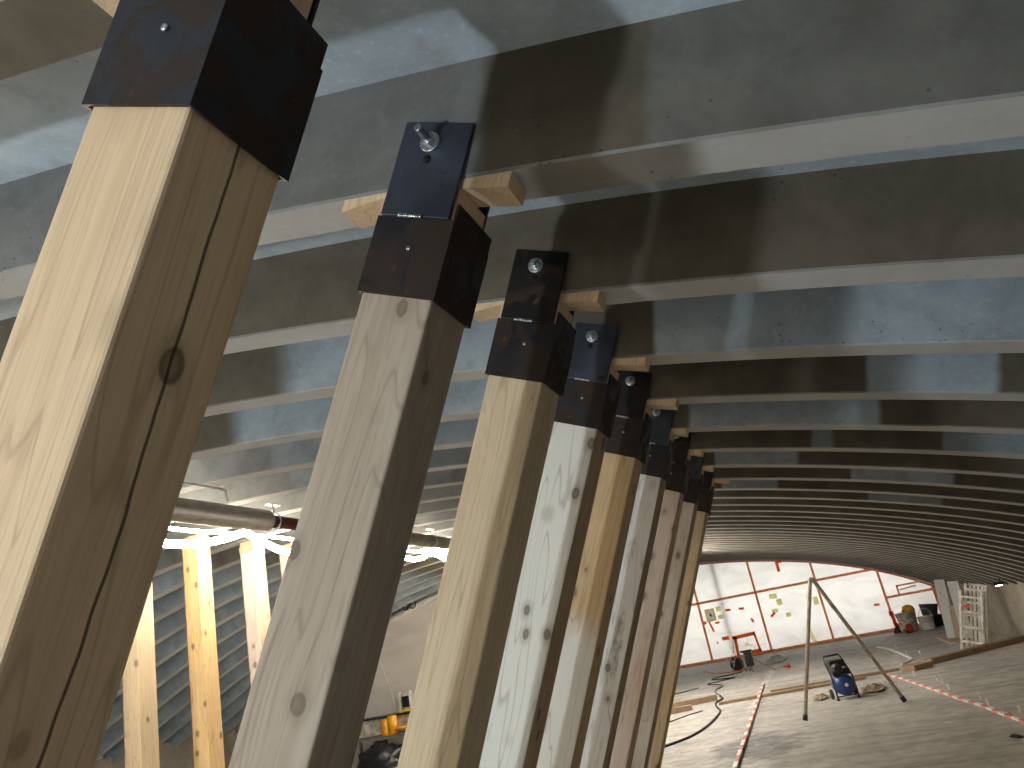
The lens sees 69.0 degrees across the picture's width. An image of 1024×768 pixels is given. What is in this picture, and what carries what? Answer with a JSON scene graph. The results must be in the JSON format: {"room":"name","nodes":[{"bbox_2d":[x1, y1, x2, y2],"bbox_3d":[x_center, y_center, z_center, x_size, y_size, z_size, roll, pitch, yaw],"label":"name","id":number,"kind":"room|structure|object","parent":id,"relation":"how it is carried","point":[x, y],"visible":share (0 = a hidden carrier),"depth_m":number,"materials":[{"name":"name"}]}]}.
{"room":"building construction site","nodes":[
{"label":"building construction site","id":0,"kind":"room"},
{"bbox_2d":[94,725,239,767],"bbox_3d":[-7.319,7.926,14.766,0.200,1.285,32.400,-17,-20,16],"label":"wall","id":1,"kind":"structure","parent":0,"point":[182,756],"depth_m":15.64,"materials":[{"name":"concrete"}]},
{"bbox_2d":[236,593,437,767],"bbox_3d":[-3.408,6.650,16.547,6.728,3.386,0.130,-17,-20,16],"label":"wall","id":2,"kind":"structure","parent":0,"point":[406,636],"depth_m":16.37,"materials":[{"name":"paint"}]},
{"bbox_2d":[0,0,1023,320],"bbox_3d":[0.200,3.709,12.901,17.640,2.586,32.260,-17,-20,16],"label":"ceiling","id":3,"kind":"structure","parent":0,"point":[44,119],"depth_m":1.81,"materials":[{"name":"concrete"}]},
{"bbox_2d":[0,0,112,80],"bbox_3d":[-3.979,0.939,2.095,17.543,2.736,0.174,-17,-20,16],"label":"ceiling beam","id":4,"kind":"structure","parent":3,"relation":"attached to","point":[34,34],"depth_m":1.28,"materials":[{"name":"concrete"}]},
{"bbox_2d":[183,481,228,500],"bbox_3d":[-2.346,0.673,4.987,0.020,0.097,1.280,-17,-20,16],"label":"conduit","id":5,"kind":"object","parent":3,"relation":"attached to","point":[184,482],"visible":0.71,"depth_m":5.39,"materials":[{"name":"white plastic"}]},
{"bbox_2d":[0,0,1023,300],"bbox_3d":[-3.714,1.124,2.772,17.543,2.736,0.174,-17,-20,16],"label":"ceiling beam","id":6,"kind":"structure","parent":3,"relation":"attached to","point":[743,84],"depth_m":1.59,"materials":[{"name":"concrete"}]},
{"bbox_2d":[0,149,1023,361],"bbox_3d":[-3.450,1.309,3.449,17.543,2.736,0.174,-17,-20,16],"label":"ceiling beam","id":7,"kind":"structure","parent":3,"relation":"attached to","point":[957,217],"depth_m":2.24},
{"bbox_2d":[96,517,1023,759],"bbox_3d":[-0.274,3.527,11.573,17.543,2.736,0.174,-17,-20,16],"label":"ceiling beam","id":8,"kind":"structure","parent":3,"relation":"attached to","point":[173,686],"depth_m":12.95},
{"bbox_2d":[102,521,1023,762],"bbox_3d":[-0.010,3.712,12.250,17.543,2.736,0.174,-17,-20,16],"label":"ceiling beam","id":9,"kind":"structure","parent":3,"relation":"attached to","point":[182,699],"depth_m":12.96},
{"bbox_2d":[168,526,446,554],"bbox_3d":[-2.804,1.397,7.029,0.036,0.052,17.400,-17,-20,16],"label":"rope","id":10,"kind":"object","parent":9,"relation":"hanging from","point":[170,527],"visible":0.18,"depth_m":7.08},
{"bbox_2d":[106,512,1023,729],"bbox_3d":[-0.539,3.342,10.896,17.543,2.736,0.174,-17,-20,16],"label":"ceiling beam","id":11,"kind":"structure","parent":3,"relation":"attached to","point":[177,662],"depth_m":9.97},
{"bbox_2d":[116,506,1023,697],"bbox_3d":[-0.804,3.157,10.219,17.543,2.736,0.174,-17,-20,16],"label":"ceiling beam","id":12,"kind":"structure","parent":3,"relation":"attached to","point":[176,642],"depth_m":9.13,"materials":[{"name":"wood"}]},
{"bbox_2d":[152,480,1023,600],"bbox_3d":[-1.597,2.603,8.188,17.543,2.736,0.174,-17,-20,16],"label":"ceiling beam","id":13,"kind":"structure","parent":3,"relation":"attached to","point":[163,584],"depth_m":6.94,"materials":[{"name":"concrete"}]},
{"bbox_2d":[153,467,1023,577],"bbox_3d":[-1.862,2.418,7.511,17.543,2.736,0.174,-17,-20,16],"label":"ceiling beam","id":14,"kind":"structure","parent":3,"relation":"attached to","point":[170,558],"depth_m":6.19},
{"bbox_2d":[153,490,1023,622],"bbox_3d":[-1.333,2.787,8.865,17.543,2.736,0.174,-17,-20,16],"label":"ceiling beam","id":15,"kind":"structure","parent":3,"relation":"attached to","point":[170,603],"depth_m":7.70,"materials":[{"name":"concrete"}]},
{"bbox_2d":[154,499,1023,645],"bbox_3d":[-1.068,2.972,9.542,17.543,2.736,0.174,-17,-20,16],"label":"ceiling beam","id":16,"kind":"structure","parent":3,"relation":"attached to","point":[174,622],"depth_m":8.44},
{"bbox_2d":[158,525,1023,745],"bbox_3d":[0.255,3.896,12.927,17.543,2.736,0.174,-17,-20,16],"label":"ceiling beam","id":17,"kind":"structure","parent":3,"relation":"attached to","point":[227,681],"depth_m":13.65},
{"bbox_2d":[163,529,445,561],"bbox_3d":[-2.667,1.397,6.805,0.096,0.263,17.116,-17,-20,16],"label":"rope","id":18,"kind":"object","parent":17,"relation":"hanging from","point":[249,534],"visible":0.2,"depth_m":6.99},
{"bbox_2d":[419,548,447,559],"bbox_3d":[-0.984,2.448,10.793,0.065,0.206,1.458,-17,-20,16],"label":"coil","id":19,"kind":"object","parent":18,"relation":"hanging from","point":[426,552],"visible":0.41,"depth_m":10.44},
{"bbox_2d":[162,451,1023,550],"bbox_3d":[-2.127,2.233,6.834,17.543,2.736,0.174,-17,-20,16],"label":"ceiling beam","id":20,"kind":"structure","parent":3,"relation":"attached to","point":[990,466],"depth_m":5.52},
{"bbox_2d":[163,529,1023,747],"bbox_3d":[0.519,4.081,13.604,17.543,2.736,0.174,-17,-20,16],"label":"ceiling beam","id":21,"kind":"structure","parent":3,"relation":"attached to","point":[244,684],"depth_m":14.38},
{"bbox_2d":[171,430,1023,522],"bbox_3d":[-2.391,2.048,6.157,17.543,2.736,0.174,-17,-20,16],"label":"ceiling beam","id":22,"kind":"structure","parent":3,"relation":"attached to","point":[995,445],"depth_m":4.89,"materials":[{"name":"concrete"}]},
{"bbox_2d":[180,400,1023,493],"bbox_3d":[-2.656,1.863,5.480,17.543,2.736,0.174,-17,-20,16],"label":"ceiling beam","id":23,"kind":"structure","parent":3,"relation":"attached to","point":[974,416],"depth_m":4.25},
{"bbox_2d":[190,353,1023,459],"bbox_3d":[-2.920,1.678,4.803,17.543,2.736,0.174,-17,-20,16],"label":"ceiling beam","id":24,"kind":"structure","parent":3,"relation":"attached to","point":[963,376],"depth_m":3.57,"materials":[{"name":"concrete"}]},
{"bbox_2d":[190,532,1023,736],"bbox_3d":[0.784,4.266,14.281,17.543,2.736,0.174,-17,-20,16],"label":"ceiling beam","id":25,"kind":"structure","parent":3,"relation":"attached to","point":[240,702],"depth_m":13.29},
{"bbox_2d":[204,277,1023,416],"bbox_3d":[-3.185,1.494,4.126,17.543,2.736,0.174,-17,-20,16],"label":"ceiling beam","id":26,"kind":"structure","parent":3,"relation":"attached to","point":[984,315],"depth_m":2.90,"materials":[{"name":"concrete"}]},
{"bbox_2d":[171,497,450,548],"bbox_3d":[-1.227,1.802,8.850,0.184,0.250,13.000,-17,-20,16],"label":"pipe","id":27,"kind":"object","parent":26,"relation":"hanging from","point":[190,511],"visible":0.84,"depth_m":6.09,"materials":[{"name":"metal"}]},
{"bbox_2d":[222,535,1023,734],"bbox_3d":[1.049,4.451,14.958,17.543,2.736,0.174,-17,-20,16],"label":"ceiling beam","id":28,"kind":"structure","parent":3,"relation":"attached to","point":[233,722],"depth_m":13.85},
{"bbox_2d":[239,537,1023,724],"bbox_3d":[1.313,4.636,15.635,17.543,2.736,0.174,-17,-20,16],"label":"ceiling beam","id":29,"kind":"structure","parent":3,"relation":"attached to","point":[720,538],"depth_m":13.99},
{"bbox_2d":[700,558,933,582],"bbox_3d":[5.282,7.408,25.790,17.543,2.736,0.174,-17,-20,16],"label":"ceiling beam","id":30,"kind":"structure","parent":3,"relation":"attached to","point":[743,558],"depth_m":24.22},
{"bbox_2d":[700,559,933,584],"bbox_3d":[5.547,7.593,26.467,17.543,2.736,0.174,-17,-20,16],"label":"ceiling beam","id":31,"kind":"structure","parent":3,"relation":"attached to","point":[738,559],"depth_m":24.91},
{"bbox_2d":[700,557,945,585],"bbox_3d":[5.018,7.223,25.113,17.543,2.736,0.174,-17,-20,16],"label":"ceiling beam","id":32,"kind":"structure","parent":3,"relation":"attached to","point":[748,557],"depth_m":23.54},
{"bbox_2d":[700,555,946,582],"bbox_3d":[4.488,6.854,23.759,17.543,2.736,0.174,-17,-20,16],"label":"ceiling beam","id":33,"kind":"structure","parent":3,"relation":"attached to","point":[759,555],"depth_m":22.09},
{"bbox_2d":[700,556,946,584],"bbox_3d":[4.753,7.038,24.436,17.543,2.736,0.174,-17,-20,16],"label":"ceiling beam","id":34,"kind":"structure","parent":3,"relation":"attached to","point":[753,556],"depth_m":22.79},
{"bbox_2d":[701,554,959,585],"bbox_3d":[4.224,6.669,23.082,17.543,2.736,0.174,-17,-20,16],"label":"ceiling beam","id":35,"kind":"structure","parent":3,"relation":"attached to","point":[758,554],"depth_m":21.41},
{"bbox_2d":[701,553,963,584],"bbox_3d":[3.959,6.484,22.405,17.543,2.736,0.174,-17,-20,16],"label":"ceiling beam","id":36,"kind":"structure","parent":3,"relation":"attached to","point":[750,553],"depth_m":20.74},
{"bbox_2d":[701,552,967,583],"bbox_3d":[3.695,6.299,21.728,17.543,2.736,0.174,-17,-20,16],"label":"ceiling beam","id":37,"kind":"structure","parent":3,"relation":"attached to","point":[741,552],"depth_m":19.99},
{"bbox_2d":[701,551,976,583],"bbox_3d":[3.430,6.114,21.051,17.543,2.736,0.174,-17,-20,16],"label":"ceiling beam","id":38,"kind":"structure","parent":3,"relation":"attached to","point":[965,580],"depth_m":19.23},
{"bbox_2d":[702,550,983,584],"bbox_3d":[3.165,5.929,20.374,17.543,2.736,0.174,-17,-20,16],"label":"ceiling beam","id":39,"kind":"structure","parent":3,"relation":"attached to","point":[952,574],"depth_m":18.53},
{"bbox_2d":[702,548,991,584],"bbox_3d":[2.901,5.745,19.697,17.543,2.736,0.174,-17,-20,16],"label":"ceiling beam","id":40,"kind":"structure","parent":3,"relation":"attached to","point":[937,568],"depth_m":17.84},
{"bbox_2d":[702,547,995,582],"bbox_3d":[2.636,5.560,19.020,17.543,2.736,0.174,-17,-20,16],"label":"ceiling beam","id":41,"kind":"structure","parent":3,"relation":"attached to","point":[933,565],"depth_m":17.15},
{"bbox_2d":[702,545,1007,584],"bbox_3d":[2.372,5.375,18.343,17.543,2.736,0.174,-17,-20,16],"label":"ceiling beam","id":42,"kind":"structure","parent":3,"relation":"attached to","point":[919,560],"depth_m":16.49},
{"bbox_2d":[703,543,1017,584],"bbox_3d":[2.107,5.190,17.666,17.543,2.736,0.174,-17,-20,16],"label":"ceiling beam","id":43,"kind":"structure","parent":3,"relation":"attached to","point":[909,556],"depth_m":15.72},
{"bbox_2d":[703,539,1023,579],"bbox_3d":[1.578,4.820,16.312,17.543,2.736,0.174,-17,-20,16],"label":"ceiling beam","id":44,"kind":"structure","parent":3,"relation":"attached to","point":[741,540],"depth_m":14.46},
{"bbox_2d":[703,542,1023,583],"bbox_3d":[1.842,5.005,16.989,17.543,2.736,0.174,-17,-20,16],"label":"ceiling beam","id":45,"kind":"structure","parent":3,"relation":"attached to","point":[866,548],"depth_m":15.05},
{"bbox_2d":[680,560,940,668],"bbox_3d":[5.904,8.329,26.915,16.880,3.610,0.202,-17,-20,16],"label":"wall","id":46,"kind":"structure","parent":0,"point":[854,591],"depth_m":25.77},
{"bbox_2d":[704,608,716,621],"bbox_3d":[7.046,8.210,26.461,0.341,0.425,0.012,-17,-20,16],"label":"notice","id":47,"kind":"object","parent":46,"relation":"attached to","point":[710,615],"visible":1,"depth_m":26.46,"materials":[{"name":"white paper"}]},
{"bbox_2d":[722,631,764,655],"bbox_3d":[8.036,8.971,25.737,1.401,0.683,0.075,-17,-20,16],"label":"frame","id":48,"kind":"object","parent":46,"relation":"attached to","point":[736,637],"visible":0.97,"depth_m":25.74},
{"bbox_2d":[661,625,1023,767],"bbox_3d":[0.671,6.190,12.117,17.730,0.120,32.400,-17,-20,16],"label":"floor","id":49,"kind":"structure","parent":0,"point":[931,729],"depth_m":11.21,"materials":[{"name":"concrete"}]},
{"bbox_2d":[122,584,159,767],"bbox_3d":[-3.062,2.923,6.158,0.178,3.438,0.193,-18,-20,16],"label":"timber post","id":50,"kind":"object","parent":49,"relation":"on","point":[141,738],"visible":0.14,"depth_m":6.20,"materials":[{"name":"brown wood"}]},
{"bbox_2d":[0,0,327,767],"bbox_3d":[-0.782,0.824,0.871,1.637,3.071,0.248,-17,-20,16],"label":"timber post","id":51,"kind":"object","parent":49,"relation":"on","point":[112,356],"visible":1,"depth_m":0.98,"materials":[{"name":"brown wood"}]},
{"bbox_2d":[290,0,312,19],"bbox_3d":[-0.427,-0.575,1.109,0.221,0.142,0.145,-17,-20,16],"label":"block","id":52,"kind":"object","parent":51,"relation":"on","point":[303,6],"visible":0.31,"depth_m":1.13,"materials":[{"name":"brown wood"}]},
{"bbox_2d":[92,0,119,16],"bbox_3d":[-0.560,-0.626,1.150,0.202,0.057,0.096,-17,-20,16],"label":"wedge","id":53,"kind":"object","parent":52,"relation":"on","point":[110,6],"visible":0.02,"depth_m":1.18,"materials":[{"name":"brown wood"}]},
{"bbox_2d":[182,535,224,767],"bbox_3d":[-2.798,3.107,6.835,0.178,3.438,0.193,-18,-20,16],"label":"timber post","id":54,"kind":"object","parent":49,"relation":"on","point":[208,748],"visible":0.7,"depth_m":6.96,"materials":[{"name":"yellow wood"}]},
{"bbox_2d":[239,540,270,685],"bbox_3d":[-2.505,3.312,7.584,0.178,3.438,0.193,-18,-20,16],"label":"timber post","id":55,"kind":"object","parent":49,"relation":"on","point":[252,554],"visible":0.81,"depth_m":7.89,"materials":[{"name":"brown wood"}]},
{"bbox_2d":[279,543,291,576],"bbox_3d":[-2.268,3.477,8.189,0.178,3.438,0.193,-18,-20,16],"label":"timber post","id":56,"kind":"object","parent":49,"relation":"on","point":[283,558],"visible":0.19,"depth_m":8.63,"materials":[{"name":"brown wood"}]},
{"bbox_2d":[228,122,491,767],"bbox_3d":[-0.551,1.005,1.551,1.647,3.092,0.282,-17,-20,16],"label":"timber post","id":57,"kind":"object","parent":49,"relation":"on","point":[420,283],"visible":1,"depth_m":1.66,"materials":[{"name":"wood"}]},
{"bbox_2d":[420,132,439,151],"bbox_3d":[-0.193,-0.571,1.756,0.051,0.051,0.005,9,-11,23],"label":"washer","id":58,"kind":"object","parent":57,"relation":"in","point":[433,145],"depth_m":1.75,"materials":[{"name":"metal"}]},
{"bbox_2d":[380,189,484,227],"bbox_3d":[-0.188,-0.394,1.806,0.214,0.128,0.145,-17,-20,16],"label":"block","id":59,"kind":"object","parent":57,"relation":"on","point":[462,198],"visible":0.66,"depth_m":1.76,"materials":[{"name":"brown wood"}]},
{"bbox_2d":[342,193,386,228],"bbox_3d":[-0.315,-0.437,1.843,0.187,0.053,0.096,-17,-20,16],"label":"wedge","id":60,"kind":"object","parent":59,"relation":"on","point":[364,212],"visible":0.46,"depth_m":1.83,"materials":[{"name":"brown wood"}]},
{"bbox_2d":[459,171,525,206],"bbox_3d":[-0.102,-0.444,1.761,0.254,0.092,0.096,-17,-20,16],"label":"wedge","id":61,"kind":"object","parent":59,"relation":"on","point":[503,189],"visible":0.59,"depth_m":1.71,"materials":[{"name":"brown wood"}]},
{"bbox_2d":[357,739,401,767],"bbox_3d":[-2.674,7.543,15.161,1.182,0.562,0.775,-17,-20,16],"label":"bag","id":62,"kind":"object","parent":49,"relation":"on","point":[381,754],"visible":0.89,"depth_m":14.95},
{"bbox_2d":[358,711,409,752],"bbox_3d":[-2.439,7.416,15.546,2.200,0.962,0.720,-17,-20,16],"label":"bench","id":63,"kind":"object","parent":49,"relation":"on","point":[371,726],"visible":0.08,"depth_m":15.78,"materials":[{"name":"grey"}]},
{"bbox_2d":[358,731,405,742],"bbox_3d":[-2.497,7.293,15.480,2.100,0.030,0.500,-17,-20,16],"label":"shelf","id":64,"kind":"object","parent":63,"relation":"attached to","point":[367,737],"depth_m":15.47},
{"bbox_2d":[380,715,406,736],"bbox_3d":[-2.429,7.032,15.375,0.630,0.360,0.290,-17,-20,16],"label":"case","id":65,"kind":"object","parent":63,"relation":"on","point":[389,726],"visible":0.94,"depth_m":15.34,"materials":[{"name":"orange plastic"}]},
{"bbox_2d":[397,690,412,712],"bbox_3d":[-2.257,6.740,15.815,0.360,0.400,0.160,-17,-20,16],"label":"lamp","id":66,"kind":"object","parent":63,"relation":"on","point":[405,701],"visible":0.94,"depth_m":15.78,"materials":[{"name":"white plastic"}]},
{"bbox_2d":[397,249,575,767],"bbox_3d":[-0.251,1.185,2.235,1.595,3.091,0.248,-17,-20,16],"label":"timber post","id":67,"kind":"object","parent":49,"relation":"on","point":[528,364],"visible":1,"depth_m":2.31,"materials":[{"name":"wood"}]},
{"bbox_2d":[528,258,542,272],"bbox_3d":[0.077,-0.388,2.431,0.051,0.051,0.005,8,-11,23],"label":"washer","id":68,"kind":"object","parent":67,"relation":"in","point":[538,267],"depth_m":2.42,"materials":[{"name":"metal"}]},
{"bbox_2d":[499,301,572,323],"bbox_3d":[0.084,-0.210,2.481,0.213,0.126,0.145,-17,-20,16],"label":"block","id":69,"kind":"object","parent":67,"relation":"on","point":[561,308],"visible":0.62,"depth_m":2.44,"materials":[{"name":"brown wood"}]},
{"bbox_2d":[473,300,504,322],"bbox_3d":[-0.044,-0.253,2.517,0.186,0.053,0.096,-17,-20,16],"label":"wedge","id":70,"kind":"object","parent":69,"relation":"on","point":[483,312],"visible":0.55,"depth_m":2.50,"materials":[{"name":"brown wood"}]},
{"bbox_2d":[559,290,606,311],"bbox_3d":[0.172,-0.259,2.435,0.259,0.094,0.096,-17,-20,16],"label":"wedge","id":71,"kind":"object","parent":69,"relation":"on","point":[593,301],"visible":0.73,"depth_m":2.38,"materials":[{"name":"brown wood"}]},
{"bbox_2d":[479,322,621,767],"bbox_3d":[-0.018,1.380,2.921,1.647,3.092,0.248,-17,-20,16],"label":"timber post","id":72,"kind":"object","parent":49,"relation":"on","point":[584,418],"visible":0.98,"depth_m":2.98,"materials":[{"name":"wood"}]},
{"bbox_2d":[586,330,597,341],"bbox_3d":[0.333,-0.200,3.111,0.051,0.051,0.005,9,-11,23],"label":"washer","id":73,"kind":"object","parent":72,"relation":"in","point":[594,338],"depth_m":3.10,"materials":[{"name":"metal"}]},
{"bbox_2d":[607,365,618,383],"bbox_3d":[0.339,-0.024,3.161,0.215,0.128,0.145,-17,-20,16],"label":"block","id":74,"kind":"object","parent":72,"relation":"on","point":[612,370],"visible":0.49,"depth_m":3.11,"materials":[{"name":"brown wood"}]},
{"bbox_2d":[610,356,650,371],"bbox_3d":[0.434,-0.074,3.112,0.274,0.097,0.096,-17,-20,16],"label":"wedge","id":75,"kind":"object","parent":74,"relation":"on","point":[642,364],"visible":0.73,"depth_m":3.06,"materials":[{"name":"brown wood"}]},
{"bbox_2d":[536,371,652,767],"bbox_3d":[0.249,1.563,3.598,1.647,3.092,0.248,-17,-20,16],"label":"timber post","id":76,"kind":"object","parent":49,"relation":"on","point":[566,727],"visible":0.92,"depth_m":3.64,"materials":[{"name":"wood"}]},
{"bbox_2d":[625,376,634,385],"bbox_3d":[0.601,-0.016,3.787,0.051,0.051,0.005,9,-11,23],"label":"washer","id":77,"kind":"object","parent":76,"relation":"in","point":[627,383],"depth_m":3.78,"materials":[{"name":"metal"}]},
{"bbox_2d":[643,405,651,419],"bbox_3d":[0.606,0.161,3.837,0.214,0.128,0.145,-17,-20,16],"label":"block","id":78,"kind":"object","parent":76,"relation":"on","point":[648,410],"visible":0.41,"depth_m":3.79,"materials":[{"name":"brown wood"}]},
{"bbox_2d":[646,399,678,409],"bbox_3d":[0.704,0.110,3.788,0.279,0.098,0.096,-17,-20,16],"label":"wedge","id":79,"kind":"object","parent":78,"relation":"on","point":[666,404],"visible":0.73,"depth_m":3.73,"materials":[{"name":"brown wood"}]},
{"bbox_2d":[580,409,675,767],"bbox_3d":[0.514,1.748,4.275,1.647,3.092,0.248,-17,-20,16],"label":"timber post","id":80,"kind":"object","parent":49,"relation":"on","point":[654,475],"visible":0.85,"depth_m":4.30,"materials":[{"name":"wood"}]},
{"bbox_2d":[667,433,673,445],"bbox_3d":[0.871,0.346,4.514,0.214,0.128,0.145,-17,-20,16],"label":"block","id":81,"kind":"object","parent":80,"relation":"on","point":[671,436],"visible":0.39,"depth_m":4.45,"materials":[{"name":"brown wood"}]},
{"bbox_2d":[670,428,688,436],"bbox_3d":[0.943,0.297,4.474,0.226,0.086,0.096,-17,-20,16],"label":"wedge","id":82,"kind":"object","parent":81,"relation":"on","point":[683,432],"visible":0.64,"depth_m":4.42,"materials":[{"name":"brown wood"}]},
{"bbox_2d":[609,432,691,767],"bbox_3d":[0.778,1.933,4.952,1.647,3.092,0.248,-17,-20,16],"label":"timber post","id":83,"kind":"object","parent":49,"relation":"on","point":[676,488],"visible":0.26,"depth_m":4.96,"materials":[{"name":"wood"}]},
{"bbox_3d":[1.132,0.516,5.196,0.199,0.081,0.145,9,-11,23],"label":"block","id":84,"kind":"object","parent":83,"relation":"on","visible":0},
{"bbox_2d":[688,449,703,456],"bbox_3d":[1.208,0.481,5.151,0.226,0.086,0.096,-17,-20,16],"label":"wedge","id":85,"kind":"object","parent":84,"relation":"on","point":[699,452],"visible":0.64,"depth_m":5.09,"materials":[{"name":"brown wood"}]},
{"bbox_2d":[631,455,704,767],"bbox_3d":[1.043,2.118,5.629,1.647,3.092,0.248,-17,-20,16],"label":"timber post","id":86,"kind":"object","parent":49,"relation":"on","point":[691,501],"visible":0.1,"depth_m":5.62,"materials":[{"name":"wood"}]},
{"bbox_2d":[648,471,714,767],"bbox_3d":[1.308,2.303,6.306,1.647,3.092,0.248,-17,-20,16],"label":"timber post","id":87,"kind":"object","parent":49,"relation":"on","point":[704,509],"visible":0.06,"depth_m":6.28,"materials":[{"name":"wood"}]},
{"bbox_2d":[671,704,692,713],"bbox_3d":[2.918,6.637,14.995,1.426,0.100,0.160,-12,-19,3],"label":"plank","id":88,"kind":"object","parent":49,"relation":"on","point":[679,709],"depth_m":14.90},
{"bbox_2d":[665,696,723,746],"bbox_3d":[3.429,6.013,13.403,0.654,0.038,5.902,-19,-21,22],"label":"hose","id":89,"kind":"object","parent":49,"relation":"on","point":[721,697],"visible":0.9,"depth_m":12.14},
{"bbox_2d":[672,694,717,707],"bbox_3d":[3.396,6.787,15.708,1.869,0.110,0.160,-11,-19,-1],"label":"plank","id":90,"kind":"object","parent":49,"relation":"on","point":[710,698],"depth_m":15.65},
{"bbox_2d":[707,671,742,695],"bbox_3d":[5.183,7.490,18.587,0.787,0.028,4.911,-17,-20,16],"label":"power cable","id":91,"kind":"object","parent":49,"relation":"on","point":[728,678],"visible":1,"depth_m":19.43,"materials":[{"name":"black plastic"}]},
{"bbox_2d":[730,656,744,670],"bbox_3d":[6.348,7.886,21.053,0.422,0.439,0.194,-7,-19,-11],"label":"cable reel","id":92,"kind":"object","parent":49,"relation":"on","point":[736,664],"visible":0.98,"depth_m":20.99,"materials":[{"name":"black plastic"}]},
{"bbox_2d":[732,683,764,767],"bbox_3d":[4.142,5.644,12.766,0.050,0.050,8.750,-17,-20,16],"label":"striped pole","id":93,"kind":"object","parent":49,"relation":"on","point":[740,752],"visible":0.99,"depth_m":11.00,"materials":[{"name":"white plastic"}]},
{"bbox_2d":[740,649,775,671],"bbox_3d":[6.575,7.446,20.067,0.347,0.560,1.092,-5,-20,-16],"label":"light","id":94,"kind":"object","parent":49,"relation":"on","point":[747,654],"visible":1,"depth_m":20.35,"materials":[{"name":"black plastic"}]},
{"bbox_2d":[766,653,787,663],"bbox_3d":[7.811,8.077,21.993,0.635,0.175,2.003,-17,-20,16],"label":"plastic sheet","id":95,"kind":"object","parent":49,"relation":"on","point":[776,658],"visible":1,"depth_m":21.81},
{"bbox_2d":[718,676,865,704],"bbox_3d":[5.512,6.059,14.720,2.856,0.050,0.160,-14,-19,8],"label":"batten","id":96,"kind":"object","parent":49,"relation":"on","point":[860,677],"visible":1,"depth_m":14.69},
{"bbox_2d":[770,668,899,691],"bbox_3d":[6.468,5.963,14.982,2.505,0.050,0.150,-14,-19,9],"label":"batten","id":97,"kind":"object","parent":49,"relation":"on","point":[892,669],"visible":0.69,"depth_m":14.94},
{"bbox_2d":[822,653,860,700],"bbox_3d":[5.596,4.986,12.693,0.420,0.696,0.536,-13,-19,5],"label":"air compressor","id":98,"kind":"object","parent":49,"relation":"on","point":[842,683],"visible":1,"depth_m":12.53,"materials":[{"name":"blue paint"}]},
{"bbox_2d":[803,577,906,720],"bbox_3d":[4.940,3.963,11.431,1.572,1.993,0.104,-12,-19,1],"label":"tripod","id":99,"kind":"object","parent":49,"relation":"on","point":[810,580],"visible":1,"depth_m":11.39,"materials":[{"name":"metal"}]},
{"bbox_2d":[859,683,884,692],"bbox_3d":[6.221,5.235,12.869,0.435,0.108,0.701,-17,-20,16],"label":"cloth","id":100,"kind":"object","parent":49,"relation":"on","point":[874,687],"visible":1,"depth_m":12.81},
{"bbox_2d":[877,646,912,664],"bbox_3d":[9.145,6.436,17.809,0.344,0.028,5.036,-17,-20,16],"label":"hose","id":101,"kind":"object","parent":49,"relation":"on","point":[895,651],"visible":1,"depth_m":17.16,"materials":[{"name":"white plastic"}]},
{"bbox_2d":[894,610,918,630],"bbox_3d":[12.454,7.474,23.447,0.636,0.560,0.630,-17,-20,16],"label":"tub","id":102,"kind":"object","parent":49,"relation":"on","point":[902,618],"visible":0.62,"depth_m":23.26,"materials":[{"name":"white plastic"}]},
{"bbox_2d":[902,661,932,670],"bbox_3d":[7.861,5.476,14.448,0.419,0.100,0.340,-6,-20,-15],"label":"block","id":103,"kind":"object","parent":49,"relation":"on","point":[916,666],"visible":1,"depth_m":14.32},
{"bbox_2d":[916,608,935,629],"bbox_3d":[12.649,7.171,22.788,0.507,0.625,0.483,-5,-20,-16],"label":"bucket","id":104,"kind":"object","parent":49,"relation":"on","point":[927,622],"visible":1,"depth_m":22.60,"materials":[{"name":"white plastic"}]},
{"bbox_2d":[933,614,943,626],"bbox_3d":[13.188,7.440,23.390,0.650,0.320,0.524,-17,-20,16],"label":"crate","id":105,"kind":"object","parent":49,"relation":"on","point":[938,620],"visible":0.24,"depth_m":23.12,"materials":[{"name":"black plastic"}]},
{"bbox_2d":[918,604,937,615],"bbox_3d":[13.170,7.102,23.490,0.569,0.410,0.567,-17,-20,16],"label":"tub","id":106,"kind":"object","parent":105,"relation":"on","point":[933,608],"visible":0.9,"depth_m":23.31,"materials":[{"name":"plastic"}]},
{"bbox_2d":[933,579,954,637],"bbox_3d":[11.064,5.727,19.011,0.408,1.440,0.179,-17,-20,16],"label":"plank","id":107,"kind":"object","parent":49,"relation":"on","point":[940,587],"visible":0.76,"depth_m":19.03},
{"bbox_2d":[949,605,959,637],"bbox_3d":[11.093,5.930,18.623,0.297,0.799,0.094,-17,-20,16],"label":"plank","id":108,"kind":"object","parent":49,"relation":"on","point":[956,628],"visible":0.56,"depth_m":18.61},
{"bbox_2d":[887,674,1023,723],"bbox_3d":[6.446,4.612,11.078,0.134,0.028,7.260,-14,-19,9],"label":"barrier tape","id":109,"kind":"object","parent":49,"relation":"on","point":[1008,715],"visible":0.97,"depth_m":10.25,"materials":[{"name":"white plastic"}]},
{"bbox_2d":[947,581,973,637],"bbox_3d":[11.012,5.535,18.308,0.359,1.354,0.179,-17,-20,16],"label":"plank","id":110,"kind":"object","parent":49,"relation":"on","point":[953,586],"visible":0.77,"depth_m":18.39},
{"bbox_2d":[923,635,1023,664],"bbox_3d":[9.457,5.414,15.182,2.562,0.110,0.200,-4,-20,-19],"label":"timber beam","id":111,"kind":"structure","parent":49,"relation":"on","point":[1016,639],"depth_m":15.08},
{"bbox_2d":[959,583,988,648],"bbox_3d":[10.089,5.093,16.273,0.915,1.443,0.265,-24,-23,33],"label":"ladder","id":112,"kind":"object","parent":49,"relation":"on","point":[982,627],"visible":0.81,"depth_m":16.27,"materials":[{"name":"wood"}]},
{"bbox_2d":[934,582,1023,636],"bbox_3d":[8.406,3.160,9.921,0.200,1.262,32.400,-17,-20,16],"label":"wall","id":113,"kind":"structure","parent":0,"point":[1005,602],"depth_m":16.44,"materials":[{"name":"concrete"}]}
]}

